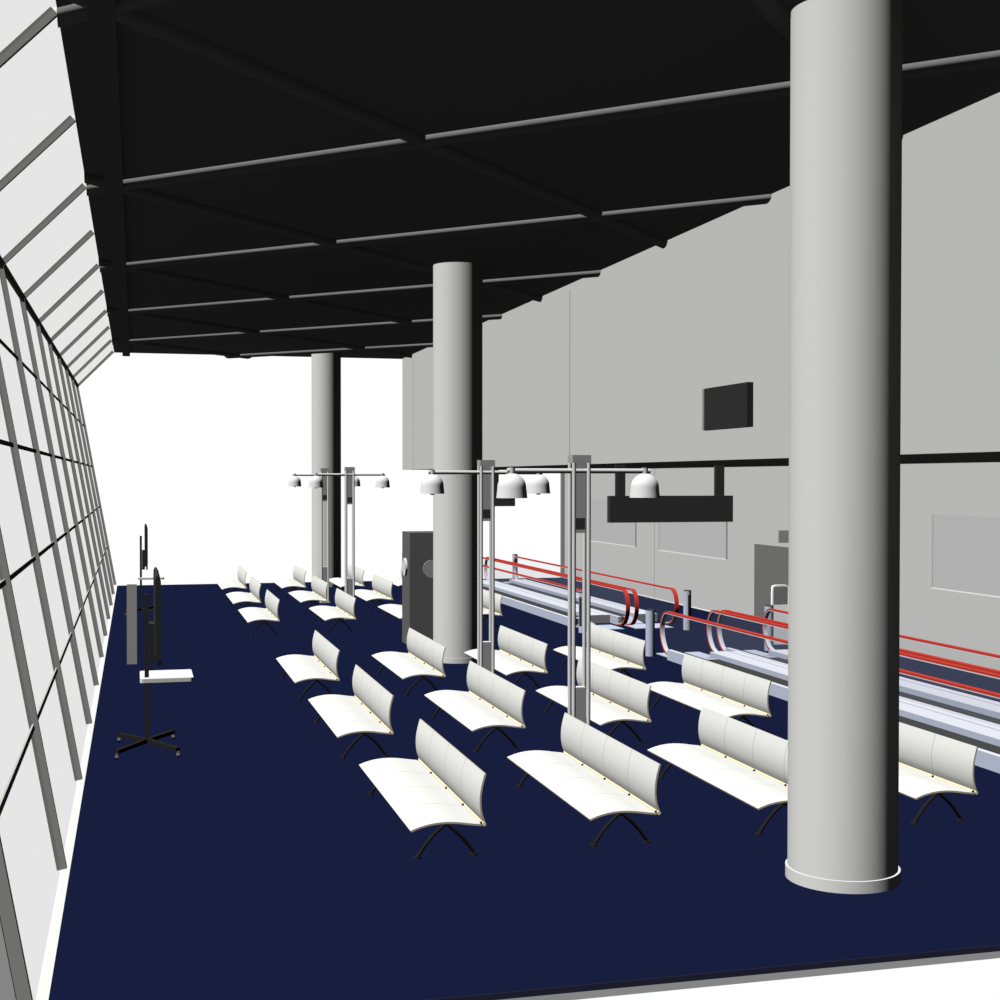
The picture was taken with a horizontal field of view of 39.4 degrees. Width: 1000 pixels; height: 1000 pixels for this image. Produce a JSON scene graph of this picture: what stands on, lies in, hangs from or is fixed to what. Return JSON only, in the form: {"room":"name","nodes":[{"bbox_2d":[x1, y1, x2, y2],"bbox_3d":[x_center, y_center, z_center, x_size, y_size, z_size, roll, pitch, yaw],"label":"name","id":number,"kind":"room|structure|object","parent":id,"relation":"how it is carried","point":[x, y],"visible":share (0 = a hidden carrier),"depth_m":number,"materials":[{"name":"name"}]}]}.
{"room":"airport departure lounge","nodes":[
{"label":"airport departure lounge","id":0,"kind":"room"},
{"bbox_2d":[49,578,999,999],"bbox_3d":[-0.199,2.254,21.123,11.220,0.072,27.599,0,1,-15],"label":"floor","id":1,"kind":"structure","parent":0,"point":[256,861],"depth_m":9.36,"materials":[{"name":"blue carpet"}]},
{"bbox_2d":[39,585,116,999],"bbox_3d":[-5.597,2.246,19.715,0.046,0.042,27.595,0,1,-15],"label":"trim","id":2,"kind":"structure","parent":1,"relation":"on","point":[55,932],"depth_m":9.35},
{"bbox_2d":[0,579,34,999],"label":"window","id":3,"kind":"structure","parent":2,"relation":"on","point":[8,917],"depth_m":6.31,"materials":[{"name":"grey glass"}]},
{"bbox_2d":[0,6,66,870],"bbox_3d":[-3.574,-0.406,10.178,0.900,5.546,2.754,0,1,-15],"label":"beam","id":4,"kind":"structure","parent":2,"relation":"on","point":[49,15],"depth_m":8.93,"materials":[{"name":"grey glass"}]},
{"bbox_2d":[0,116,82,780],"bbox_3d":[-4.271,-0.448,12.842,0.900,5.546,2.754,0,1,-15],"label":"beam","id":5,"kind":"structure","parent":2,"relation":"on","point":[69,121],"depth_m":11.55,"materials":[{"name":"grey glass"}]},
{"bbox_2d":[0,183,91,724],"bbox_3d":[-4.967,-0.490,15.506,0.900,5.546,2.754,0,1,-15],"label":"beam","id":6,"kind":"structure","parent":2,"relation":"on","point":[5,273],"depth_m":14.19,"materials":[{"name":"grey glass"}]},
{"bbox_2d":[20,230,98,685],"bbox_3d":[-5.663,-0.532,18.170,0.900,5.546,2.754,0,1,-15],"label":"beam","id":7,"kind":"structure","parent":2,"relation":"on","point":[25,306],"depth_m":16.85,"materials":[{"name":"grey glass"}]},
{"bbox_2d":[35,264,103,657],"bbox_3d":[-6.359,-0.574,20.834,0.900,5.546,2.754,0,1,-15],"label":"beam","id":8,"kind":"structure","parent":2,"relation":"on","point":[40,329],"depth_m":19.51,"materials":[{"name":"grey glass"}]},
{"bbox_2d":[47,289,106,635],"bbox_3d":[-7.055,-0.616,23.498,0.900,5.546,2.754,0,1,-15],"label":"beam","id":9,"kind":"structure","parent":2,"relation":"on","point":[52,348],"depth_m":22.17,"materials":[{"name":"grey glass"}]},
{"bbox_2d":[57,310,110,618],"bbox_3d":[-7.752,-0.658,26.162,0.900,5.546,2.754,0,1,-15],"label":"beam","id":10,"kind":"structure","parent":2,"relation":"on","point":[61,361],"depth_m":24.84,"materials":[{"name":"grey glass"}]},
{"bbox_2d":[65,326,112,605],"bbox_3d":[-8.448,-0.700,28.826,0.900,5.546,2.754,0,1,-15],"label":"beam","id":11,"kind":"structure","parent":2,"relation":"on","point":[68,373],"depth_m":27.50,"materials":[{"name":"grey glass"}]},
{"bbox_2d":[71,339,115,593],"bbox_3d":[-9.149,-0.742,31.511,0.900,5.546,2.798,0,1,-15],"label":"beam","id":12,"kind":"structure","parent":2,"relation":"on","point":[106,548],"depth_m":30.29,"materials":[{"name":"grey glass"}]},
{"bbox_2d":[127,577,136,663],"bbox_3d":[-5.209,1.688,19.763,0.135,1.096,1.381,0,1,-15],"label":"pedestal","id":13,"kind":"object","parent":1,"relation":"on","point":[131,581],"visible":1,"depth_m":19.10,"materials":[{"name":"white laminate"}]},
{"bbox_2d":[125,524,163,615],"bbox_3d":[-6.705,1.300,26.343,0.714,1.665,1.362,0,1,-15],"label":"display stand","id":14,"kind":"object","parent":1,"relation":"on","point":[143,553],"visible":0.74,"depth_m":26.20,"materials":[{"name":"black metal"}]},
{"bbox_2d":[137,578,163,579],"bbox_3d":[-6.623,1.473,26.482,0.487,0.035,0.580,0,1,-15],"label":"tray","id":15,"kind":"object","parent":14,"relation":"on","point":[137,578],"depth_m":26.18,"materials":[{"name":"white plastic"}]},
{"bbox_2d":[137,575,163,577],"bbox_3d":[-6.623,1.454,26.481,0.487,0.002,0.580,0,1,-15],"label":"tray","id":16,"kind":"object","parent":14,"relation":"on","point":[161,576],"depth_m":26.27,"materials":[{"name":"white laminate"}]},
{"bbox_2d":[114,567,192,759],"bbox_3d":[-3.266,1.508,13.186,0.714,1.665,1.362,0,1,-15],"label":"display stand","id":17,"kind":"object","parent":1,"relation":"on","point":[152,629],"visible":1,"depth_m":13.08,"materials":[{"name":"black metal"},{"name":"white plastic"},{"name":"gray plastic"}]},
{"bbox_2d":[140,677,192,682],"bbox_3d":[-3.185,1.681,13.325,0.487,0.035,0.580,0,1,-15],"label":"tray","id":18,"kind":"object","parent":17,"relation":"on","point":[142,679],"depth_m":13.05,"materials":[{"name":"white plastic"}]},
{"bbox_2d":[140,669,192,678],"bbox_3d":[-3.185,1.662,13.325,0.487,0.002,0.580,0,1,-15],"label":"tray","id":19,"kind":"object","parent":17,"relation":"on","point":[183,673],"depth_m":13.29,"materials":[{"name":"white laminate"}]},
{"bbox_2d":[216,566,246,598],"bbox_3d":[-5.838,1.784,30.311,0.516,0.574,2.208,0,1,-15],"label":"bench","id":20,"kind":"object","parent":1,"relation":"on","point":[241,573],"visible":0.94,"depth_m":30.14,"materials":[{"name":"white plastic"}]},
{"bbox_2d":[226,576,260,614],"bbox_3d":[-4.966,1.837,26.974,0.516,0.574,2.208,0,1,-15],"label":"bench","id":21,"kind":"object","parent":1,"relation":"on","point":[254,595],"visible":0.94,"depth_m":26.76,"materials":[{"name":"white plastic"}]},
{"bbox_2d":[238,590,279,634],"bbox_3d":[-4.094,1.890,23.637,0.516,0.574,2.208,0,1,-15],"label":"bench","id":22,"kind":"object","parent":1,"relation":"on","point":[250,614],"visible":1,"depth_m":23.42,"materials":[{"name":"white plastic"}]},
{"bbox_2d":[273,565,305,597],"bbox_3d":[-4.635,1.780,30.625,0.516,0.574,2.208,0,1,-15],"label":"bench","id":23,"kind":"object","parent":1,"relation":"on","point":[299,574],"visible":0.91,"depth_m":30.48,"materials":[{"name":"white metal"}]},
{"bbox_2d":[276,630,339,699],"bbox_3d":[-2.362,1.994,17.010,0.516,0.574,2.208,0,1,-15],"label":"bench","id":24,"kind":"object","parent":1,"relation":"on","point":[323,664],"visible":0.98,"depth_m":16.82,"materials":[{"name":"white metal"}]},
{"bbox_2d":[288,575,327,612],"bbox_3d":[-3.763,1.833,27.288,0.516,0.574,2.208,0,1,-15],"label":"bench","id":25,"kind":"object","parent":1,"relation":"on","point":[319,587],"visible":0.93,"depth_m":27.16,"materials":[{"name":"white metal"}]},
{"bbox_2d":[288,468,359,602],"bbox_3d":[-3.585,0.726,28.535,1.477,2.748,0.267,0,1,-15],"label":"lamp post","id":26,"kind":"object","parent":1,"relation":"on","point":[294,481],"visible":0.7,"depth_m":28.48,"materials":[{"name":"metal"}]},
{"bbox_2d":[311,352,340,586],"bbox_3d":[-4.091,-0.722,32.898,0.716,5.507,0.716,0,1,-15],"label":"column","id":27,"kind":"structure","parent":1,"relation":"on","point":[325,367],"depth_m":32.61,"materials":[{"name":"paint"}]},
{"bbox_2d":[309,588,355,632],"bbox_3d":[-2.890,1.885,23.951,0.516,0.574,2.208,0,1,-15],"label":"bench","id":28,"kind":"object","parent":1,"relation":"on","point":[344,608],"visible":1,"depth_m":23.78,"materials":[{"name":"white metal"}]},
{"bbox_2d":[329,564,364,589],"bbox_3d":[-3.431,1.776,30.940,0.516,0.574,2.208,0,1,-15],"label":"bench","id":29,"kind":"object","parent":1,"relation":"on","point":[340,582],"visible":0.58,"depth_m":30.75,"materials":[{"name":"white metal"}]},
{"bbox_2d":[308,467,389,619],"bbox_3d":[-2.720,0.778,25.247,1.477,2.748,0.267,0,1,-15],"label":"lamp post","id":30,"kind":"object","parent":1,"relation":"on","point":[349,474],"visible":0.97,"depth_m":25.20,"materials":[{"name":"metal"}]},
{"bbox_2d":[308,665,393,758],"bbox_3d":[-1.490,2.047,13.673,0.516,0.574,2.208,0,1,-15],"label":"bench","id":31,"kind":"object","parent":1,"relation":"on","point":[364,712],"visible":1,"depth_m":13.47,"materials":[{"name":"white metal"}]},
{"bbox_2d":[355,574,392,611],"bbox_3d":[-2.559,1.829,27.603,0.516,0.574,2.208,0,1,-15],"label":"bench","id":32,"kind":"object","parent":1,"relation":"on","point":[382,587],"visible":0.88,"depth_m":27.43,"materials":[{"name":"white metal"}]},
{"bbox_2d":[378,604,401,630],"bbox_3d":[-1.687,1.881,24.266,0.516,0.574,2.208,0,1,-15],"label":"bench","id":33,"kind":"object","parent":1,"relation":"on","point":[395,610],"visible":0.27,"depth_m":24.50,"materials":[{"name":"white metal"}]},
{"bbox_2d":[385,566,401,595],"bbox_3d":[-2.228,1.772,31.254,0.516,0.574,2.208,0,1,-15],"label":"bench","id":34,"kind":"object","parent":1,"relation":"on","point":[396,581],"visible":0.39,"depth_m":31.44,"materials":[{"name":"white metal"}]},
{"bbox_2d":[372,628,445,695],"bbox_3d":[-1.159,1.990,17.325,0.516,0.574,2.208,0,1,-15],"label":"bench","id":35,"kind":"object","parent":1,"relation":"on","point":[424,657],"visible":0.95,"depth_m":17.16,"materials":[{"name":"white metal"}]},
{"bbox_2d":[402,531,432,643],"bbox_3d":[-1.138,1.351,21.515,0.693,1.722,0.640,0,1,-15],"label":"tall cabinet","id":36,"kind":"object","parent":1,"relation":"on","point":[417,546],"visible":0.67,"depth_m":21.20,"materials":[{"name":"grey metal"}]},
{"bbox_2d":[359,719,485,858],"bbox_3d":[-0.618,2.099,10.336,0.516,0.574,2.208,0,1,-15],"label":"bench","id":37,"kind":"object","parent":1,"relation":"on","point":[442,786],"visible":1,"depth_m":10.11,"materials":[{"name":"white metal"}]},
{"bbox_2d":[433,262,482,663],"bbox_3d":[-0.589,-0.510,19.499,0.716,5.507,0.716,0,1,-15],"label":"column","id":38,"kind":"structure","parent":1,"relation":"on","point":[457,286],"depth_m":19.20,"materials":[{"name":"paint"}]},
{"bbox_2d":[424,661,525,751],"bbox_3d":[-0.287,2.042,13.988,0.516,0.574,2.208,0,1,-15],"label":"bench","id":39,"kind":"object","parent":1,"relation":"on","point":[491,700],"visible":1,"depth_m":13.80,"materials":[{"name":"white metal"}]},
{"bbox_2d":[420,460,549,673],"bbox_3d":[-0.157,0.932,15.479,1.477,2.748,0.267,0,1,-15],"label":"lamp post","id":40,"kind":"object","parent":1,"relation":"on","point":[432,484],"visible":0.91,"depth_m":15.43,"materials":[{"name":"metal"}]},
{"bbox_2d":[483,589,502,627],"bbox_3d":[-0.483,1.877,24.580,0.516,0.574,2.208,0,1,-15],"label":"bench","id":41,"kind":"object","parent":1,"relation":"on","point":[498,597],"visible":0.22,"depth_m":23.86,"materials":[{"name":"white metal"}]},
{"bbox_2d":[464,625,547,688],"bbox_3d":[0.045,1.986,17.639,0.516,0.574,2.208,0,1,-15],"label":"bench","id":42,"kind":"object","parent":1,"relation":"on","point":[517,652],"visible":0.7,"depth_m":17.39,"materials":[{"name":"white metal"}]},
{"bbox_2d":[512,554,517,578],"bbox_3d":[0.372,1.674,34.598,0.132,0.668,0.132,0,1,-15],"label":"bollard","id":43,"kind":"object","parent":1,"relation":"on","point":[513,555],"visible":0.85,"depth_m":34.57,"materials":[{"name":"metal"}]},
{"bbox_2d":[483,557,629,629],"bbox_3d":[0.433,1.775,28.687,0.900,0.651,10.790,0,1,-15],"label":"walkway","id":44,"kind":"object","parent":1,"relation":"on","point":[546,607],"visible":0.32,"depth_m":26.61,"materials":[{"name":"metal"}]},
{"bbox_2d":[496,455,659,724],"bbox_3d":[0.686,0.985,12.134,1.477,2.748,0.267,0,1,-15],"label":"lamp post","id":45,"kind":"object","parent":1,"relation":"on","point":[511,485],"visible":0.98,"depth_m":12.11,"materials":[{"name":"metal"}]},
{"bbox_2d":[484,556,678,628],"bbox_3d":[1.289,1.772,28.911,0.900,0.651,10.790,0,1,-15],"label":"walkway","id":46,"kind":"object","parent":1,"relation":"on","point":[617,611],"visible":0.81,"depth_m":26.67,"materials":[{"name":"grey metal"}]},
{"bbox_2d":[579,592,586,632],"bbox_3d":[1.365,1.855,23.055,0.132,0.668,0.132,0,1,-15],"label":"bollard","id":47,"kind":"object","parent":1,"relation":"on","point":[580,593],"visible":0.51,"depth_m":23.00,"materials":[{"name":"metal"}]},
{"bbox_2d":[507,713,660,846],"bbox_3d":[0.586,2.095,10.650,0.516,0.574,2.208,0,1,-15],"label":"bench","id":48,"kind":"object","parent":1,"relation":"on","point":[595,773],"visible":1,"depth_m":10.45,"materials":[{"name":"white plastic"},{"name":"black metal"}]},
{"bbox_2d":[536,657,651,743],"bbox_3d":[0.917,2.038,14.302,0.516,0.574,2.208,0,1,-15],"label":"bench","id":49,"kind":"object","parent":1,"relation":"on","point":[615,696],"visible":0.8,"depth_m":14.02,"materials":[{"name":"white plastic"},{"name":"black metal"}]},
{"bbox_2d":[553,624,645,678],"bbox_3d":[1.248,1.982,17.953,0.516,0.574,2.208,0,1,-15],"label":"bench","id":50,"kind":"object","parent":1,"relation":"on","point":[610,649],"visible":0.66,"depth_m":17.78,"materials":[{"name":"white plastic"},{"name":"black metal"}]},
{"bbox_2d":[646,609,654,656],"bbox_3d":[2.154,1.903,20.026,0.132,0.668,0.132,0,1,-15],"label":"bollard","id":51,"kind":"object","parent":1,"relation":"on","point":[650,613],"visible":1,"depth_m":19.97,"materials":[{"name":"metal"}]},
{"bbox_2d":[683,590,690,629],"bbox_3d":[3.150,1.849,23.490,0.132,0.668,0.133,0,1,-15],"label":"bollard","id":52,"kind":"object","parent":1,"relation":"on","point":[686,593],"visible":0.98,"depth_m":23.44,"materials":[{"name":"metal"}]},
{"bbox_2d":[648,654,771,727],"bbox_3d":[2.121,2.034,14.616,0.516,0.574,2.208,0,1,-15],"label":"bench","id":53,"kind":"object","parent":1,"relation":"on","point":[724,690],"visible":0.86,"depth_m":14.53,"materials":[{"name":"white plastic"},{"name":"black metal"}]},
{"bbox_2d":[648,707,787,834],"bbox_3d":[1.789,2.091,10.965,0.516,0.574,2.208,0,1,-15],"label":"bench","id":54,"kind":"object","parent":1,"relation":"on","point":[749,764],"visible":0.73,"depth_m":11.02,"materials":[{"name":"white plastic"},{"name":"black metal"}]},
{"bbox_2d":[764,605,773,650],"bbox_3d":[3.985,1.893,20.691,0.132,0.668,0.132,0,1,-15],"label":"bollard","id":55,"kind":"object","parent":1,"relation":"on","point":[771,615],"visible":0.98,"depth_m":20.64,"materials":[{"name":"metal"}]},
{"bbox_2d":[771,585,787,644],"bbox_3d":[4.302,1.758,21.433,0.295,0.916,0.040,0,1,-15],"label":"stand","id":56,"kind":"object","parent":1,"relation":"on","point":[779,595],"visible":0.63,"depth_m":21.42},
{"bbox_2d":[656,610,999,773],"bbox_3d":[4.017,1.991,14.974,0.900,0.651,11.100,0,1,-15],"label":"walkway","id":57,"kind":"object","parent":1,"relation":"on","point":[982,735],"visible":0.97,"depth_m":14.47,"materials":[{"name":"metal"}]},
{"bbox_2d":[785,0,902,893],"bbox_3d":[2.188,-0.343,8.874,0.716,5.507,0.716,0,1,-15],"label":"column","id":58,"kind":"structure","parent":1,"relation":"on","point":[846,55],"depth_m":8.58,"materials":[{"name":"paint"}]},
{"bbox_2d":[717,609,999,726],"bbox_3d":[4.873,1.988,15.198,0.900,0.651,11.100,0,1,-15],"label":"walkway","id":59,"kind":"object","parent":1,"relation":"on","point":[959,703],"visible":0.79,"depth_m":15.57,"materials":[{"name":"grey metal"}]},
{"bbox_2d":[787,722,977,824],"bbox_3d":[2.993,2.087,11.279,0.516,0.574,2.208,0,1,-15],"label":"bench","id":60,"kind":"object","parent":1,"relation":"on","point":[929,762],"visible":0.37,"depth_m":10.61,"materials":[{"name":"white plastic"},{"name":"black metal"}]},
{"bbox_2d":[56,0,999,358],"bbox_3d":[-0.209,-3.308,21.035,11.187,0.202,27.595,0,1,-15],"label":"ceiling","id":61,"kind":"structure","parent":0,"point":[263,178],"depth_m":12.11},
{"bbox_2d":[402,92,999,469],"bbox_3d":[3.197,-1.924,21.895,4.430,2.753,27.495,0,1,-15],"label":"wall","id":62,"kind":"structure","parent":0,"point":[642,339],"depth_m":15.81,"materials":[{"name":"grey paint"}]},
{"bbox_2d":[495,470,514,505],"bbox_3d":[-0.603,-0.292,33.909,1.980,0.890,0.120,0,1,-15],"label":"board","id":63,"kind":"object","parent":62,"relation":"hanging from","point":[498,501],"visible":0.11,"depth_m":34.02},
{"bbox_2d":[569,359,569,454],"bbox_3d":[1.064,-1.875,21.295,0.002,2.669,0.024,0,1,-15],"label":"trim","id":64,"kind":"structure","parent":62,"relation":"attached to","point":[569,359],"depth_m":21.31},
{"bbox_2d":[607,465,732,522],"bbox_3d":[2.658,-0.100,21.739,2.045,0.890,0.120,0,1,-15],"label":"board","id":65,"kind":"object","parent":62,"relation":"hanging from","point":[621,508],"visible":0.86,"depth_m":21.68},
{"bbox_2d":[702,382,752,430],"bbox_3d":[2.527,-1.034,15.566,0.071,0.480,1.230,0,1,-15],"label":"wall screen","id":66,"kind":"object","parent":62,"relation":"attached to","point":[727,406],"visible":1,"depth_m":15.46,"materials":[{"name":"black plastic"}]},
{"bbox_2d":[565,462,999,669],"bbox_3d":[5.229,0.822,22.521,0.200,2.755,27.595,0,1,-15],"label":"wall","id":67,"kind":"structure","parent":0,"point":[760,495],"depth_m":24.12,"materials":[{"name":"grey paint"}]},
{"bbox_2d":[560,473,564,577],"bbox_3d":[1.603,0.613,35.802,0.100,2.755,0.060,0,1,-15],"label":"trim","id":68,"kind":"structure","parent":67,"relation":"attached to","point":[562,475],"depth_m":35.78,"materials":[{"name":"grey metal"}]},
{"bbox_2d":[591,499,636,546],"bbox_3d":[2.566,0.501,32.255,0.029,1.030,3.305,0,1,-15],"label":"window","id":69,"kind":"structure","parent":67,"relation":"in","point":[624,534],"depth_m":32.59,"materials":[{"name":"grey glass"}]},
{"bbox_2d":[654,469,654,587],"bbox_3d":[3.274,0.704,29.601,0.002,2.741,0.015,0,1,-15],"label":"trim","id":70,"kind":"structure","parent":67,"relation":"attached to","point":[654,469],"depth_m":29.60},
{"bbox_2d":[658,522,727,559],"bbox_3d":[3.770,0.574,27.646,0.029,1.030,3.515,0,1,-15],"label":"window","id":71,"kind":"structure","parent":67,"relation":"in","point":[703,539],"depth_m":27.43,"materials":[{"name":"grey glass"}]},
{"bbox_2d":[754,544,788,617],"bbox_3d":[4.793,1.487,23.780,0.011,1.385,2.140,0,1,-15],"label":"door","id":72,"kind":"structure","parent":67,"relation":"in","point":[771,563],"depth_m":24.29,"materials":[{"name":"grey metal"}]},
{"bbox_2d":[566,578,996,678],"bbox_3d":[5.116,2.194,22.477,0.049,0.012,27.525,0,1,-15],"label":"baseboard","id":73,"kind":"structure","parent":67,"relation":"attached to","point":[566,578],"depth_m":27.47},
{"bbox_2d":[778,530,788,542],"bbox_3d":[4.780,0.600,22.967,0.438,0.205,0.070,0,1,-15],"label":"wall sign","id":74,"kind":"object","parent":67,"relation":"attached to","point":[783,535],"visible":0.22,"depth_m":22.91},
{"bbox_2d":[931,514,999,597],"bbox_3d":[6.404,0.733,17.566,0.029,1.030,3.555,0,1,-15],"label":"window","id":75,"kind":"structure","parent":67,"relation":"in","point":[965,550],"depth_m":18.46,"materials":[{"name":"white glass"}]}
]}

